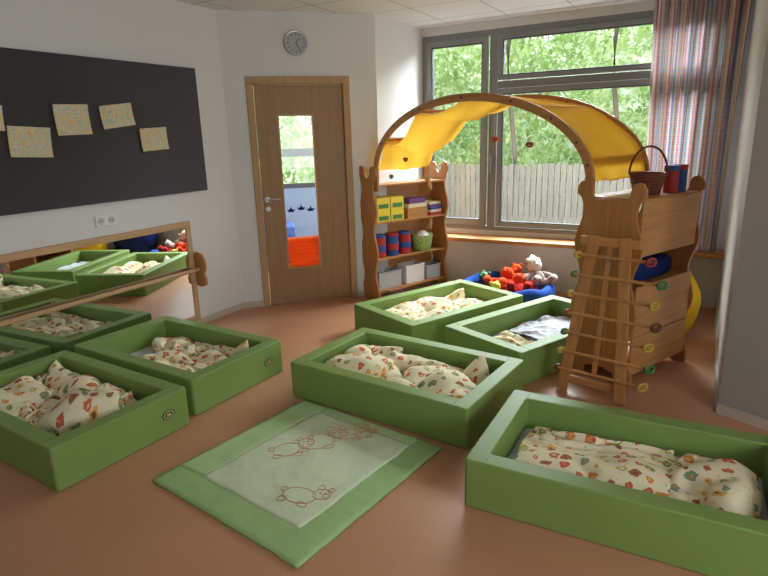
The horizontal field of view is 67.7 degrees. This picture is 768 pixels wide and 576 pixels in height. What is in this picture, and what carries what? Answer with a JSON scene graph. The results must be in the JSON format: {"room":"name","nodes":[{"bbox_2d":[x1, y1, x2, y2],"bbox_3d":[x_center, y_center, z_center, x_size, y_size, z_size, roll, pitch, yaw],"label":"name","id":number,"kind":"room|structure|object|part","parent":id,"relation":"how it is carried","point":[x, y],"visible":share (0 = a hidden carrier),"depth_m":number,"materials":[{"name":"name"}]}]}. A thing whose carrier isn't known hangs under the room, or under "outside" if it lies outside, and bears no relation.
{"room":"children's room","nodes":[
{"label":"children's room","id":0,"kind":"room"},
{"bbox_2d":[0,0,243,317],"bbox_3d":[-3.144,-0.281,2.402,0.120,2.680,6.896,7,17,29],"label":"wall","id":1,"kind":"structure","parent":0,"point":[162,32],"depth_m":4.45,"materials":[{"name":"white paint"}]},
{"bbox_2d":[0,47,207,215],"bbox_3d":[-2.242,-1.015,3.732,0.029,1.000,2.760,7,17,29],"label":"blackboard","id":2,"kind":"object","parent":1,"relation":"attached to","point":[104,165],"visible":1,"depth_m":4.05,"materials":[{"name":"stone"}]},
{"bbox_2d":[0,105,4,130],"bbox_3d":[-2.384,-1.021,3.419,0.018,0.160,0.207,7,17,29],"label":"drawing","id":3,"kind":"object","parent":2,"relation":"attached to","point":[2,127],"visible":1,"depth_m":3.50,"materials":[{"name":"paper"}]},
{"bbox_2d":[7,126,53,156],"bbox_3d":[-2.262,-0.933,3.659,0.018,0.203,0.279,7,17,29],"label":"drawing","id":4,"kind":"object","parent":2,"relation":"attached to","point":[23,141],"visible":1,"depth_m":3.66,"materials":[{"name":"paper"}]},
{"bbox_2d":[52,104,92,135],"bbox_3d":[-2.115,-1.143,3.884,0.018,0.207,0.256,7,17,29],"label":"drawing","id":5,"kind":"object","parent":2,"relation":"attached to","point":[70,119],"visible":1,"depth_m":3.89,"materials":[{"name":"paper"}]},
{"bbox_2d":[99,103,135,128],"bbox_3d":[-1.945,-1.255,4.170,0.018,0.191,0.287,7,17,29],"label":"drawing","id":6,"kind":"object","parent":2,"relation":"attached to","point":[115,115],"visible":1,"depth_m":4.18,"materials":[{"name":"paper"}]},
{"bbox_2d":[140,127,168,151],"bbox_3d":[-1.794,-1.162,4.465,0.018,0.182,0.258,7,17,29],"label":"drawing","id":7,"kind":"object","parent":2,"relation":"attached to","point":[152,139],"visible":1,"depth_m":4.47,"materials":[{"name":"paper"}]},
{"bbox_2d":[0,221,207,370],"bbox_3d":[-2.284,0.189,3.801,0.139,0.880,2.860,7,17,29],"label":"wall mirror","id":8,"kind":"object","parent":1,"relation":"attached to","point":[54,299],"visible":0.98,"depth_m":4.16,"materials":[{"name":"brown mirror"}]},
{"bbox_3d":[-2.264,0.158,3.840,0.034,0.034,2.760,7,17,29],"label":"hand rail","id":9,"kind":"part","parent":8,"relation":"part of","materials":[{"name":"brown wood"}]},
{"bbox_2d":[94,214,116,227],"bbox_3d":[-2.048,-0.497,4.213,0.014,0.080,0.170,7,17,29],"label":"wall socket","id":10,"kind":"object","parent":1,"relation":"attached to","point":[104,220],"visible":1,"depth_m":4.21,"materials":[{"name":"white plastic"}]},
{"bbox_2d":[195,303,243,323],"bbox_3d":[-3.005,0.968,2.785,0.012,0.060,6.680,7,17,29],"label":"baseboard","id":11,"kind":"structure","parent":1,"relation":"attached to","point":[240,306],"depth_m":5.33,"materials":[{"name":"beige paint"}]},
{"bbox_2d":[262,187,317,236],"bbox_3d":[-1.254,-1.814,7.524,2.900,2.910,0.100,-5,15,-14],"label":"wall","id":12,"kind":"structure","parent":0,"point":[304,221],"depth_m":7.71,"materials":[{"name":"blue paint"}]},
{"bbox_2d":[258,148,314,188],"bbox_3d":[-1.261,-2.131,7.429,2.900,1.650,0.080,-5,15,-14],"label":"window","id":13,"kind":"structure","parent":12,"relation":"in","point":[301,151],"depth_m":7.54,"materials":[{"name":"grey"}]},
{"bbox_2d":[216,10,381,301],"bbox_3d":[-0.750,-1.178,5.497,1.398,2.680,0.140,-5,15,-14],"label":"wall","id":14,"kind":"structure","parent":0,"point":[251,43],"depth_m":5.24,"materials":[{"name":"white paint"}]},
{"bbox_2d":[284,30,307,55],"bbox_3d":[-0.792,-2.197,5.128,0.216,0.216,0.034,-5,15,-14],"label":"wall clock","id":15,"kind":"object","parent":14,"relation":"attached to","point":[295,41],"visible":1,"depth_m":5.12,"materials":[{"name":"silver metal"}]},
{"bbox_2d":[245,76,357,305],"bbox_3d":[-0.769,-0.910,5.540,0.945,2.140,0.180,-5,15,-14],"label":"door","id":16,"kind":"structure","parent":14,"relation":"attached to","point":[323,265],"depth_m":5.50,"materials":[{"name":"brown wood"}]},
{"bbox_3d":[-1.053,-0.838,5.420,0.146,0.052,0.061,-5,15,-14],"label":"handle","id":17,"kind":"part","parent":16,"relation":"part of","materials":[{"name":"silver metal"}]},
{"bbox_2d":[244,291,382,307],"bbox_3d":[-0.694,0.105,5.764,1.398,0.060,0.013,-5,15,-14],"label":"baseboard","id":18,"kind":"structure","parent":14,"relation":"attached to","point":[251,304],"depth_m":5.62,"materials":[{"name":"beige paint"}]},
{"bbox_2d":[288,235,319,266],"bbox_3d":[-0.789,-0.359,5.644,0.303,0.296,0.033,-5,15,-14],"label":"blind","id":19,"kind":"object","parent":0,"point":[304,251],"depth_m":5.64,"materials":[{"name":"orange paper"}]},
{"bbox_2d":[0,272,767,575],"bbox_3d":[0.018,1.141,2.160,8.200,0.120,8.900,7,17,29],"label":"floor","id":20,"kind":"structure","parent":0,"point":[116,520],"depth_m":2.52,"materials":[{"name":"laminate"}]},
{"bbox_2d":[0,350,189,491],"bbox_3d":[-1.867,0.699,3.327,1.255,0.236,0.780,8,18,31],"label":"bed","id":21,"kind":"object","parent":20,"relation":"on","point":[60,462],"visible":0.71,"depth_m":2.95,"materials":[{"name":"green"}]},
{"bbox_2d":[0,356,79,416],"bbox_3d":[-2.136,0.601,3.488,0.389,0.152,0.566,7,17,29],"label":"pillow","id":22,"kind":"object","parent":21,"relation":"on","point":[16,395],"visible":0.66,"depth_m":3.49,"materials":[{"name":"beige fabric"}]},
{"bbox_2d":[17,375,138,435],"bbox_3d":[-1.799,0.631,3.266,0.862,0.188,0.566,7,17,29],"label":"duvet","id":23,"kind":"object","parent":21,"relation":"on","point":[79,401],"visible":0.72,"depth_m":3.16,"materials":[{"name":"beige fabric"}]},
{"bbox_2d":[74,316,282,414],"bbox_3d":[-1.449,0.495,4.045,1.255,0.236,0.780,8,18,31],"label":"bed","id":24,"kind":"object","parent":20,"relation":"on","point":[260,357],"visible":0.73,"depth_m":3.87,"materials":[{"name":"green"}]},
{"bbox_2d":[149,333,203,356],"bbox_3d":[-1.561,0.414,4.263,0.519,0.080,0.295,7,17,29],"label":"pillow","id":25,"kind":"object","parent":24,"relation":"on","point":[171,343],"visible":0.96,"depth_m":4.21,"materials":[{"name":"fabric"}]},
{"bbox_2d":[144,343,241,371],"bbox_3d":[-1.337,0.463,3.965,0.727,0.127,0.556,7,17,29],"label":"duvet","id":26,"kind":"object","parent":24,"relation":"on","point":[211,354],"visible":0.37,"depth_m":3.97,"materials":[{"name":"fabric"}]},
{"bbox_2d":[153,399,441,568],"bbox_3d":[-0.412,0.876,2.888,1.008,0.038,1.059,10,19,36],"label":"rug","id":27,"kind":"object","parent":20,"relation":"on","point":[292,482],"visible":1,"depth_m":2.76,"materials":[{"name":"green fabric"}]},
{"bbox_3d":[-0.684,0.807,3.169,0.180,0.018,0.884,10,19,36],"label":"quilt border panel","id":28,"kind":"part","parent":27,"relation":"part of","materials":[{"name":"green fabric"}]},
{"bbox_2d":[204,412,409,527],"bbox_3d":[-0.368,0.869,2.892,0.666,0.024,0.814,10,19,36],"label":"quilt","id":29,"kind":"object","parent":27,"relation":"on","point":[297,474],"depth_m":2.82,"materials":[{"name":"green fabric"}]},
{"bbox_3d":[-0.099,0.773,3.229,0.657,0.019,0.071,10,19,36],"label":"quilt border panel","id":30,"kind":"part","parent":27,"relation":"part of","materials":[{"name":"green fabric"}]},
{"bbox_2d":[290,327,523,448],"bbox_3d":[0.139,0.567,3.606,1.250,0.236,0.780,9,18,34],"label":"bed","id":31,"kind":"object","parent":20,"relation":"on","point":[457,422],"visible":0.7,"depth_m":3.34,"materials":[{"name":"green"}]},
{"bbox_2d":[325,341,402,377],"bbox_3d":[-0.118,0.473,3.780,0.415,0.135,0.529,7,17,29],"label":"pillow","id":32,"kind":"object","parent":31,"relation":"on","point":[376,357],"visible":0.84,"depth_m":3.68,"materials":[{"name":"fabric"}]},
{"bbox_2d":[356,356,489,398],"bbox_3d":[0.221,0.526,3.534,0.807,0.141,0.550,8,18,33],"label":"duvet","id":33,"kind":"object","parent":31,"relation":"on","point":[417,372],"visible":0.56,"depth_m":3.47,"materials":[{"name":"beige fabric"}]},
{"bbox_2d":[354,279,522,343],"bbox_3d":[0.477,0.209,4.907,1.250,0.236,0.780,-12,18,-35],"label":"bed","id":34,"kind":"object","parent":20,"relation":"on","point":[371,314],"visible":0.69,"depth_m":4.71,"materials":[{"name":"green"}]},
{"bbox_2d":[385,289,484,320],"bbox_3d":[0.475,0.163,4.893,1.001,0.127,0.545,-12,18,-35],"label":"duvet","id":35,"kind":"object","parent":34,"relation":"on","point":[416,310],"visible":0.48,"depth_m":4.94,"materials":[{"name":"fabric"}]},
{"bbox_2d":[445,295,571,384],"bbox_3d":[1.162,0.348,4.311,1.250,0.236,0.730,-12,18,-35],"label":"bed","id":36,"kind":"object","parent":20,"relation":"on","point":[539,357],"visible":0.47,"depth_m":4.11,"materials":[{"name":"green"}]},
{"bbox_2d":[494,332,528,345],"bbox_3d":[0.910,0.386,4.111,0.358,0.076,0.262,12,20,42],"label":"duvet","id":37,"kind":"object","parent":36,"relation":"on","point":[502,336],"visible":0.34,"depth_m":4.09,"materials":[{"name":"fabric"}]},
{"bbox_2d":[508,313,570,339],"bbox_3d":[1.324,0.309,4.426,0.598,0.037,0.484,-13,18,-35],"label":"blanket","id":38,"kind":"object","parent":36,"relation":"on","point":[547,325],"visible":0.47,"depth_m":4.49,"materials":[{"name":"grey fabric"}]},
{"bbox_2d":[464,271,555,302],"bbox_3d":[1.189,0.018,5.589,0.942,0.213,0.942,7,17,29],"label":"ring","id":39,"kind":"object","parent":20,"relation":"on","point":[529,294],"visible":0.24,"depth_m":5.24,"materials":[{"name":"blue fabric"}]},
{"bbox_2d":[472,270,490,285],"bbox_3d":[0.926,-0.040,5.678,0.248,0.227,0.274,3,16,18],"label":"toy","id":40,"kind":"object","parent":39,"relation":"in","point":[483,273],"visible":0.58,"depth_m":5.68,"materials":[{"name":"teal fabric"}]},
{"bbox_2d":[483,267,516,287],"bbox_3d":[1.158,-0.050,5.618,0.393,0.265,0.329,-7,16,-19],"label":"toy","id":41,"kind":"object","parent":39,"relation":"in","point":[505,272],"visible":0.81,"depth_m":5.63,"materials":[{"name":"orange"}]},
{"bbox_2d":[489,281,511,291],"bbox_3d":[1.092,0.052,5.340,0.221,0.193,0.251,1,15,10],"label":"toy","id":42,"kind":"object","parent":39,"relation":"in","point":[496,284],"visible":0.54,"depth_m":5.37,"materials":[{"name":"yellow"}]},
{"bbox_2d":[506,263,522,279],"bbox_3d":[1.294,-0.110,5.685,0.247,0.235,0.263,-5,15,-13],"label":"toy","id":43,"kind":"object","parent":39,"relation":"in","point":[518,267],"visible":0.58,"depth_m":5.71,"materials":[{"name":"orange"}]},
{"bbox_2d":[500,273,537,291],"bbox_3d":[1.266,0.004,5.419,0.313,0.243,0.380,-6,15,-15],"label":"toy","id":44,"kind":"object","parent":39,"relation":"in","point":[518,283],"visible":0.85,"depth_m":5.39,"materials":[{"name":"red"}]},
{"bbox_2d":[524,254,557,289],"bbox_3d":[1.506,-0.127,5.495,0.331,0.330,0.375,4,16,22],"label":"toy","id":45,"kind":"object","parent":39,"relation":"on","point":[539,279],"visible":0.96,"depth_m":5.52,"materials":[{"name":"beige"}]},
{"bbox_2d":[359,93,705,389],"bbox_3d":[1.015,-0.631,4.788,0.940,1.890,2.956,-12,18,-35],"label":"play structure","id":46,"kind":"object","parent":20,"relation":"on","point":[666,223],"visible":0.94,"depth_m":3.86,"materials":[{"name":"brown wood"}]},
{"bbox_3d":[-0.143,-0.529,5.638,0.022,1.320,0.285,-12,18,-35],"label":"panel","id":47,"kind":"part","parent":46,"relation":"part of","materials":[{"name":"brown wood"}]},
{"bbox_2d":[376,234,385,257],"bbox_3d":[-0.049,-0.419,5.712,0.142,0.222,0.142,-12,18,-35],"label":"tin","id":48,"kind":"object","parent":46,"relation":"on","point":[381,238],"visible":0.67,"depth_m":5.65,"materials":[{"name":"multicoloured metal"}]},
{"bbox_3d":[-0.051,-0.516,5.686,0.142,0.022,0.142,-12,18,-35],"label":"lid","id":49,"kind":"part","parent":48,"relation":"part of","materials":[{"name":"blue plastic"}]},
{"bbox_2d":[377,209,389,222],"bbox_3d":[-0.055,-0.719,5.646,0.160,0.115,0.182,-12,18,-35],"label":"game box","id":50,"kind":"object","parent":46,"relation":"on","point":[383,215],"visible":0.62,"depth_m":5.58,"materials":[{"name":"yellow"}]},
{"bbox_2d":[375,196,389,210],"bbox_3d":[-0.058,-0.831,5.616,0.160,0.115,0.182,-12,18,-35],"label":"game box","id":51,"kind":"object","parent":50,"relation":"on","point":[383,203],"visible":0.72,"depth_m":5.55,"materials":[{"name":"yellow"}]},
{"bbox_2d":[377,266,401,289],"bbox_3d":[0.016,-0.102,5.859,0.292,0.170,0.182,-12,18,-35],"label":"plastic bin","id":52,"kind":"object","parent":46,"relation":"on","point":[391,277],"visible":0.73,"depth_m":5.80,"materials":[{"name":"grey"}]},
{"bbox_2d":[385,232,398,255],"bbox_3d":[0.080,-0.448,5.803,0.142,0.222,0.142,-12,18,-35],"label":"tin","id":53,"kind":"object","parent":46,"relation":"on","point":[392,245],"visible":0.91,"depth_m":5.75,"materials":[{"name":"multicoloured metal"}]},
{"bbox_3d":[0.077,-0.544,5.777,0.142,0.022,0.142,-12,18,-35],"label":"lid","id":54,"kind":"part","parent":53,"relation":"part of","materials":[{"name":"red plastic"}]},
{"bbox_2d":[390,208,403,220],"bbox_3d":[0.082,-0.749,5.743,0.160,0.115,0.182,-12,18,-35],"label":"game box","id":55,"kind":"object","parent":46,"relation":"on","point":[397,213],"visible":0.64,"depth_m":5.67,"materials":[{"name":"yellow"}]},
{"bbox_2d":[382,195,403,208],"bbox_3d":[0.078,-0.861,5.713,0.160,0.115,0.182,-12,18,-35],"label":"game box","id":56,"kind":"object","parent":55,"relation":"on","point":[396,201],"visible":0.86,"depth_m":5.64,"materials":[{"name":"yellow"}]},
{"bbox_2d":[397,230,410,253],"bbox_3d":[0.208,-0.476,5.895,0.142,0.222,0.142,-12,18,-35],"label":"tin","id":57,"kind":"object","parent":46,"relation":"on","point":[404,237],"visible":0.87,"depth_m":5.84,"materials":[{"name":"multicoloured metal"}]},
{"bbox_3d":[0.205,-0.572,5.869,0.142,0.022,0.142,-12,18,-35],"label":"lid","id":58,"kind":"part","parent":57,"relation":"part of","materials":[{"name":"blue plastic"}]},
{"bbox_2d":[374,178,444,186],"bbox_3d":[0.211,-1.065,5.779,0.894,0.018,0.212,-12,18,-35],"label":"shelf","id":59,"kind":"object","parent":46,"relation":"attached to","point":[426,181],"depth_m":5.80,"materials":[{"name":"brown wood"}]},
{"bbox_2d":[396,260,424,283],"bbox_3d":[0.280,-0.170,6.045,0.252,0.190,0.172,-12,18,-35],"label":"plastic bin","id":60,"kind":"object","parent":46,"relation":"on","point":[412,271],"visible":0.93,"depth_m":5.98,"materials":[{"name":"white"}]},
{"bbox_2d":[376,213,444,224],"bbox_3d":[0.221,-0.718,5.872,0.894,0.018,0.212,-12,18,-35],"label":"shelf","id":61,"kind":"object","parent":46,"relation":"attached to","point":[442,215],"depth_m":5.80,"materials":[{"name":"brown wood"}]},
{"bbox_2d":[379,245,444,260],"bbox_3d":[0.231,-0.370,5.965,0.894,0.018,0.212,-12,18,-35],"label":"shelf","id":62,"kind":"object","parent":46,"relation":"attached to","point":[433,247],"depth_m":5.96,"materials":[{"name":"brown wood"}]},
{"bbox_2d":[380,275,444,291],"bbox_3d":[0.240,-0.061,6.047,0.894,0.018,0.212,-12,18,-35],"label":"shelf","id":63,"kind":"object","parent":46,"relation":"attached to","point":[442,277],"depth_m":5.99,"materials":[{"name":"brown wood"}]},
{"bbox_2d":[404,206,427,217],"bbox_3d":[0.297,-0.789,5.900,0.260,0.100,0.160,-12,18,-35],"label":"wooden box","id":64,"kind":"object","parent":46,"relation":"on","point":[417,211],"visible":0.69,"depth_m":5.82,"materials":[{"name":"brown wood"}]},
{"bbox_2d":[403,202,426,207],"bbox_3d":[0.297,-0.857,5.880,0.240,0.040,0.155,-12,18,-35],"label":"game box","id":65,"kind":"object","parent":64,"relation":"on","point":[423,203],"visible":0.64,"depth_m":5.80,"materials":[{"name":"beige cardboard"}]},
{"bbox_2d":[403,196,424,203],"bbox_3d":[0.293,-0.900,5.863,0.210,0.050,0.150,-12,18,-35],"label":"game box","id":66,"kind":"object","parent":65,"relation":"on","point":[408,200],"visible":0.8,"depth_m":5.80,"materials":[{"name":"purple cardboard"}]},
{"bbox_2d":[411,232,432,250],"bbox_3d":[0.399,-0.487,6.026,0.236,0.165,0.236,-12,18,-35],"label":"fabric basket","id":67,"kind":"object","parent":46,"relation":"on","point":[420,243],"visible":0.9,"depth_m":5.95,"materials":[{"name":"fabric"}]},
{"bbox_2d":[414,230,428,235],"bbox_3d":[0.398,-0.523,6.016,0.171,0.170,0.166,-12,18,-35],"label":"cloth bundle","id":68,"kind":"object","parent":67,"relation":"in","point":[421,232],"visible":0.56,"depth_m":5.96,"materials":[{"name":"white fabric"}]},
{"bbox_2d":[424,261,440,278],"bbox_3d":[0.489,-0.197,6.199,0.202,0.150,0.162,-12,18,-35],"label":"plastic bin","id":69,"kind":"object","parent":46,"relation":"on","point":[431,268],"visible":0.75,"depth_m":6.14,"materials":[{"name":"grey"}]},
{"bbox_2d":[428,211,441,214],"bbox_3d":[0.499,-0.800,6.052,0.160,0.030,0.160,-12,18,-35],"label":"book","id":70,"kind":"object","parent":46,"relation":"on","point":[437,212],"visible":0.5,"depth_m":5.98,"materials":[{"name":"red paper"}]},
{"bbox_2d":[427,208,441,211],"bbox_3d":[0.497,-0.827,6.046,0.160,0.025,0.156,-14,19,-38],"label":"book","id":71,"kind":"object","parent":70,"relation":"on","point":[440,209],"visible":0.5,"depth_m":5.98,"materials":[{"name":"beige paper"}]},
{"bbox_2d":[427,206,440,209],"bbox_3d":[0.494,-0.851,6.041,0.160,0.025,0.152,-15,20,-40],"label":"book","id":72,"kind":"object","parent":71,"relation":"on","point":[438,207],"visible":0.5,"depth_m":5.97,"materials":[{"name":"blue paper"}]},
{"bbox_2d":[427,203,440,206],"bbox_3d":[0.493,-0.878,6.036,0.160,0.030,0.148,-12,18,-35],"label":"book","id":73,"kind":"object","parent":72,"relation":"on","point":[438,204],"visible":0.57,"depth_m":5.97,"materials":[{"name":"purple paper"}]},
{"bbox_2d":[425,200,440,204],"bbox_3d":[0.491,-0.905,6.030,0.160,0.025,0.144,-14,19,-38],"label":"book","id":74,"kind":"object","parent":73,"relation":"on","point":[429,202],"visible":0.79,"depth_m":5.98,"materials":[{"name":"beige paper"}]},
{"bbox_3d":[0.592,-0.691,6.163,0.022,1.320,0.285,-12,18,-35],"label":"panel","id":75,"kind":"part","parent":46,"relation":"part of","materials":[{"name":"brown wood"}]},
{"bbox_2d":[491,131,497,141],"bbox_3d":[0.800,-1.194,4.129,0.010,0.275,0.072,-12,18,-35],"label":"ornament","id":76,"kind":"object","parent":46,"relation":"hanging from","point":[494,137],"visible":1,"depth_m":4.15,"materials":[{"name":"red fabric"}]},
{"bbox_2d":[525,114,533,147],"bbox_3d":[0.994,-1.075,3.893,0.010,0.235,0.072,-12,18,-35],"label":"hanging ornament","id":77,"kind":"object","parent":46,"relation":"hanging from","point":[529,143],"visible":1,"depth_m":3.91,"materials":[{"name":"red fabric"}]},
{"bbox_3d":[1.401,-0.023,3.634,0.022,1.290,0.466,-12,18,-35],"label":"panel","id":78,"kind":"part","parent":46,"relation":"part of","materials":[{"name":"brown wood"}]},
{"bbox_2d":[595,189,697,202],"bbox_3d":[1.665,-0.602,3.695,0.674,0.018,0.392,-12,18,-35],"label":"shelf","id":79,"kind":"object","parent":46,"relation":"attached to","point":[623,195],"depth_m":3.57,"materials":[{"name":"brown wood"}]},
{"bbox_2d":[628,145,668,194],"bbox_3d":[1.669,-0.746,3.611,0.238,0.302,0.238,2,15,13],"label":"wicker basket","id":80,"kind":"object","parent":46,"relation":"on","point":[654,181],"visible":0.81,"depth_m":3.56,"materials":[{"name":"wicker"}]},
{"bbox_3d":[1.667,-0.807,3.595,0.236,0.177,0.014,2,15,13],"label":"basket handle","id":81,"kind":"part","parent":80,"relation":"part of","materials":[{"name":"brown wicker"}]},
{"bbox_2d":[633,253,671,280],"bbox_3d":[1.684,-0.147,3.808,0.540,0.149,0.260,-12,18,-35],"label":"cushion","id":82,"kind":"object","parent":46,"relation":"on","point":[664,261],"visible":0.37,"depth_m":3.72,"materials":[{"name":"blue fabric"}]},
{"bbox_2d":[632,270,682,292],"bbox_3d":[1.681,-0.071,3.837,0.674,0.018,0.392,-12,18,-35],"label":"shelf","id":83,"kind":"object","parent":46,"relation":"attached to","point":[673,277],"depth_m":3.71,"materials":[{"name":"brown wood"}]},
{"bbox_3d":[1.960,-0.146,4.033,0.022,1.290,0.466,-12,18,-35],"label":"panel","id":84,"kind":"part","parent":46,"relation":"part of","materials":[{"name":"brown wood"}]},
{"bbox_2d":[662,165,680,192],"bbox_3d":[1.850,-0.703,3.684,0.094,0.170,0.094,-12,18,-35],"label":"can","id":85,"kind":"object","parent":46,"relation":"on","point":[671,182],"visible":0.9,"depth_m":3.65,"materials":[{"name":"red plastic"}]},
{"bbox_3d":[1.848,-0.771,3.666,0.094,0.030,0.094,-12,18,-35],"label":"can lid","id":86,"kind":"part","parent":85,"relation":"part of","materials":[{"name":"blue plastic"}]},
{"bbox_2d":[673,164,688,191],"bbox_3d":[1.934,-0.722,3.744,0.094,0.170,0.094,-12,18,-35],"label":"can","id":87,"kind":"object","parent":46,"relation":"on","point":[684,168],"visible":0.62,"depth_m":3.71,"materials":[{"name":"blue metal"}]},
{"bbox_3d":[1.933,-0.789,3.726,0.094,0.030,0.094,-12,18,-35],"label":"can lid","id":88,"kind":"part","parent":87,"relation":"part of","materials":[{"name":"red plastic"}]},
{"bbox_2d":[554,235,668,405],"bbox_3d":[1.351,0.192,3.422,0.586,0.982,0.220,11,19,39],"label":"ladder","id":89,"kind":"object","parent":20,"relation":"on","point":[625,245],"visible":1,"depth_m":3.42,"materials":[{"name":"brown wood"}]},
{"bbox_3d":[1.202,0.163,3.547,0.232,0.982,0.066,-7,16,-19],"label":"rack leg","id":90,"kind":"part","parent":89,"relation":"part of","materials":[{"name":"brown wood"}]},
{"bbox_3d":[1.288,0.591,3.536,0.370,0.045,0.018,11,19,39],"label":"rack rail","id":91,"kind":"part","parent":89,"relation":"part of","materials":[{"name":"brown wood"}]},
{"bbox_3d":[1.408,0.203,3.377,0.066,0.982,0.232,1,15,11],"label":"rack leg","id":92,"kind":"part","parent":89,"relation":"part of","materials":[{"name":"brown wood"}]},
{"bbox_2d":[465,390,767,575],"bbox_3d":[1.084,0.821,2.551,1.250,0.236,0.780,6,17,28],"label":"bed","id":93,"kind":"object","parent":20,"relation":"on","point":[709,541],"visible":0.66,"depth_m":2.36,"materials":[{"name":"green"}]},
{"bbox_2d":[515,427,677,497],"bbox_3d":[0.958,0.790,2.605,0.725,0.070,0.538,7,17,29],"label":"duvet","id":94,"kind":"object","parent":93,"relation":"on","point":[631,466],"visible":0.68,"depth_m":2.61,"materials":[{"name":"beige fabric"}]},
{"bbox_2d":[672,454,762,518],"bbox_3d":[1.382,0.809,2.381,0.335,0.124,0.544,7,17,29],"label":"pillow","id":95,"kind":"object","parent":93,"relation":"on","point":[729,482],"visible":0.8,"depth_m":2.34,"materials":[{"name":"beige fabric"}]},
{"bbox_2d":[684,274,700,335],"bbox_3d":[2.241,0.065,4.506,0.453,0.620,0.455,7,17,29],"label":"ball","id":96,"kind":"object","parent":20,"relation":"on","point":[692,313],"visible":0.16,"depth_m":4.34,"materials":[{"name":"plastic"}]},
{"bbox_2d":[374,14,423,293],"bbox_3d":[0.168,-1.371,6.118,0.140,2.680,1.150,7,17,29],"label":"wall","id":97,"kind":"structure","parent":0,"point":[398,45],"depth_m":5.77,"materials":[{"name":"white paint"}]},
{"bbox_2d":[175,0,649,28],"bbox_3d":[0.406,-1.543,1.351,7.300,0.100,9.200,7,17,29],"label":"ceiling","id":98,"kind":"structure","parent":0,"point":[414,13],"depth_m":5.02,"materials":[{"name":"white tile"}]},
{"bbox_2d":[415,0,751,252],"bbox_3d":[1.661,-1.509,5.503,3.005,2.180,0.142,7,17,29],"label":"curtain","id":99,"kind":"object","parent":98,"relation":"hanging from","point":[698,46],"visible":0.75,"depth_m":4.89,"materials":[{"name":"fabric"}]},
{"bbox_3d":[1.638,-2.555,5.236,3.005,0.020,0.030,7,17,29],"label":"rail","id":100,"kind":"part","parent":99,"relation":"part of","materials":[{"name":"white plastic"}]},
{"bbox_2d":[422,0,754,307],"bbox_3d":[1.724,-1.296,5.669,3.020,2.680,0.420,7,17,29],"label":"wall window","id":101,"kind":"structure","parent":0,"point":[463,260],"depth_m":5.78,"materials":[{"name":"white paint"}]},
{"bbox_2d":[422,10,653,234],"bbox_3d":[1.677,-1.551,5.716,2.840,2.050,0.145,7,17,29],"label":"window","id":102,"kind":"structure","parent":101,"relation":"attached to","point":[491,196],"depth_m":5.81,"materials":[{"name":"grey metal"}]},
{"bbox_3d":[1.123,-1.307,6.045,0.030,0.180,0.040,7,17,29],"label":"handle","id":103,"kind":"part","parent":102,"relation":"part of","materials":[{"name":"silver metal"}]},
{"bbox_2d":[718,36,767,418],"bbox_3d":[2.823,-0.315,1.878,0.207,2.680,2.899,-12,18,-34],"label":"wall","id":104,"kind":"structure","parent":0,"point":[744,380],"depth_m":3.05,"materials":[{"name":"beige paint"}]},
{"bbox_2d":[716,403,767,430],"bbox_3d":[2.741,0.960,2.194,0.012,0.060,2.800,-12,18,-34],"label":"baseboard","id":105,"kind":"structure","parent":104,"relation":"attached to","point":[759,422],"depth_m":3.18,"materials":[{"name":"beige paint"}]},
{"bbox_2d":[718,0,767,400],"bbox_3d":[2.579,-0.876,4.005,0.150,2.680,2.579,7,17,29],"label":"wall pillar","id":106,"kind":"structure","parent":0,"point":[759,31],"depth_m":3.67,"materials":[{"name":"white paint"}]},
{"bbox_2d":[714,302,717,411],"bbox_3d":[2.462,0.421,4.239,0.012,0.060,2.240,7,17,29],"label":"baseboard","id":107,"kind":"structure","parent":106,"relation":"attached to","point":[716,306],"depth_m":3.92,"materials":[{"name":"beige paint"}]},
{"label":"outside","id":108,"kind":"structure","parent":0,"visible":0},
{"bbox_2d":[460,193,577,222],"bbox_3d":[2.574,-2.138,14.692,34.000,0.200,15.800,7,17,29],"label":"ground","id":109,"kind":"structure","parent":108,"point":[460,193],"depth_m":13.61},
{"bbox_2d":[253,89,314,183],"bbox_3d":[-2.874,-3.913,9.604,5.835,4.739,3.734,5,16,23],"label":"foliage","id":110,"kind":"object","parent":109,"relation":"on","point":[289,130],"visible":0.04,"depth_m":9.12,"materials":[{"name":"green plant"}]},
{"bbox_2d":[283,116,314,183],"bbox_3d":[-3.528,-4.081,13.498,7.100,4.611,0.975,7,17,29],"label":"hedge","id":111,"kind":"object","parent":109,"relation":"on","point":[305,177],"visible":0.02,"depth_m":12.92,"materials":[{"name":"plant"}]},
{"bbox_2d":[506,40,517,197],"bbox_3d":[2.325,-3.661,10.354,0.262,5.008,0.100,7,17,29],"label":"trunk","id":112,"kind":"object","parent":109,"relation":"on","point":[511,114],"visible":0.39,"depth_m":10.50,"materials":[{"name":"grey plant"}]},
{"bbox_2d":[437,163,641,224],"bbox_3d":[3.517,-1.474,9.460,7.385,1.165,0.060,7,17,29],"label":"picket fence","id":113,"kind":"object","parent":109,"relation":"on","point":[456,208],"visible":0.23,"depth_m":9.93,"materials":[{"name":"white wood"}]},
{"bbox_2d":[434,24,652,208],"bbox_3d":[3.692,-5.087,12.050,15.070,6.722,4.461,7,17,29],"label":"foliage","id":114,"kind":"object","parent":109,"relation":"on","point":[583,94],"visible":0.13,"depth_m":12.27,"materials":[{"name":"green plant"}]},
{"bbox_2d":[612,28,618,190],"bbox_3d":[3.895,-3.476,9.493,0.262,5.008,0.100,7,17,29],"label":"trunk","id":115,"kind":"object","parent":109,"relation":"on","point":[616,31],"visible":0.3,"depth_m":9.54,"materials":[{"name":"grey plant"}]},
{"bbox_3d":[-1.044,-0.188,7.287,2.900,0.120,2.840,-5,15,-14],"label":"floor","id":116,"kind":"structure","parent":0,"visible":0},
{"bbox_2d":[265,222,295,271],"bbox_3d":[-1.616,-0.496,7.182,1.000,0.560,0.400,-5,15,-14],"label":"toy box","id":117,"kind":"object","parent":116,"relation":"on","point":[291,231],"visible":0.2,"depth_m":7.05,"materials":[{"name":"blue plastic"}]}
]}

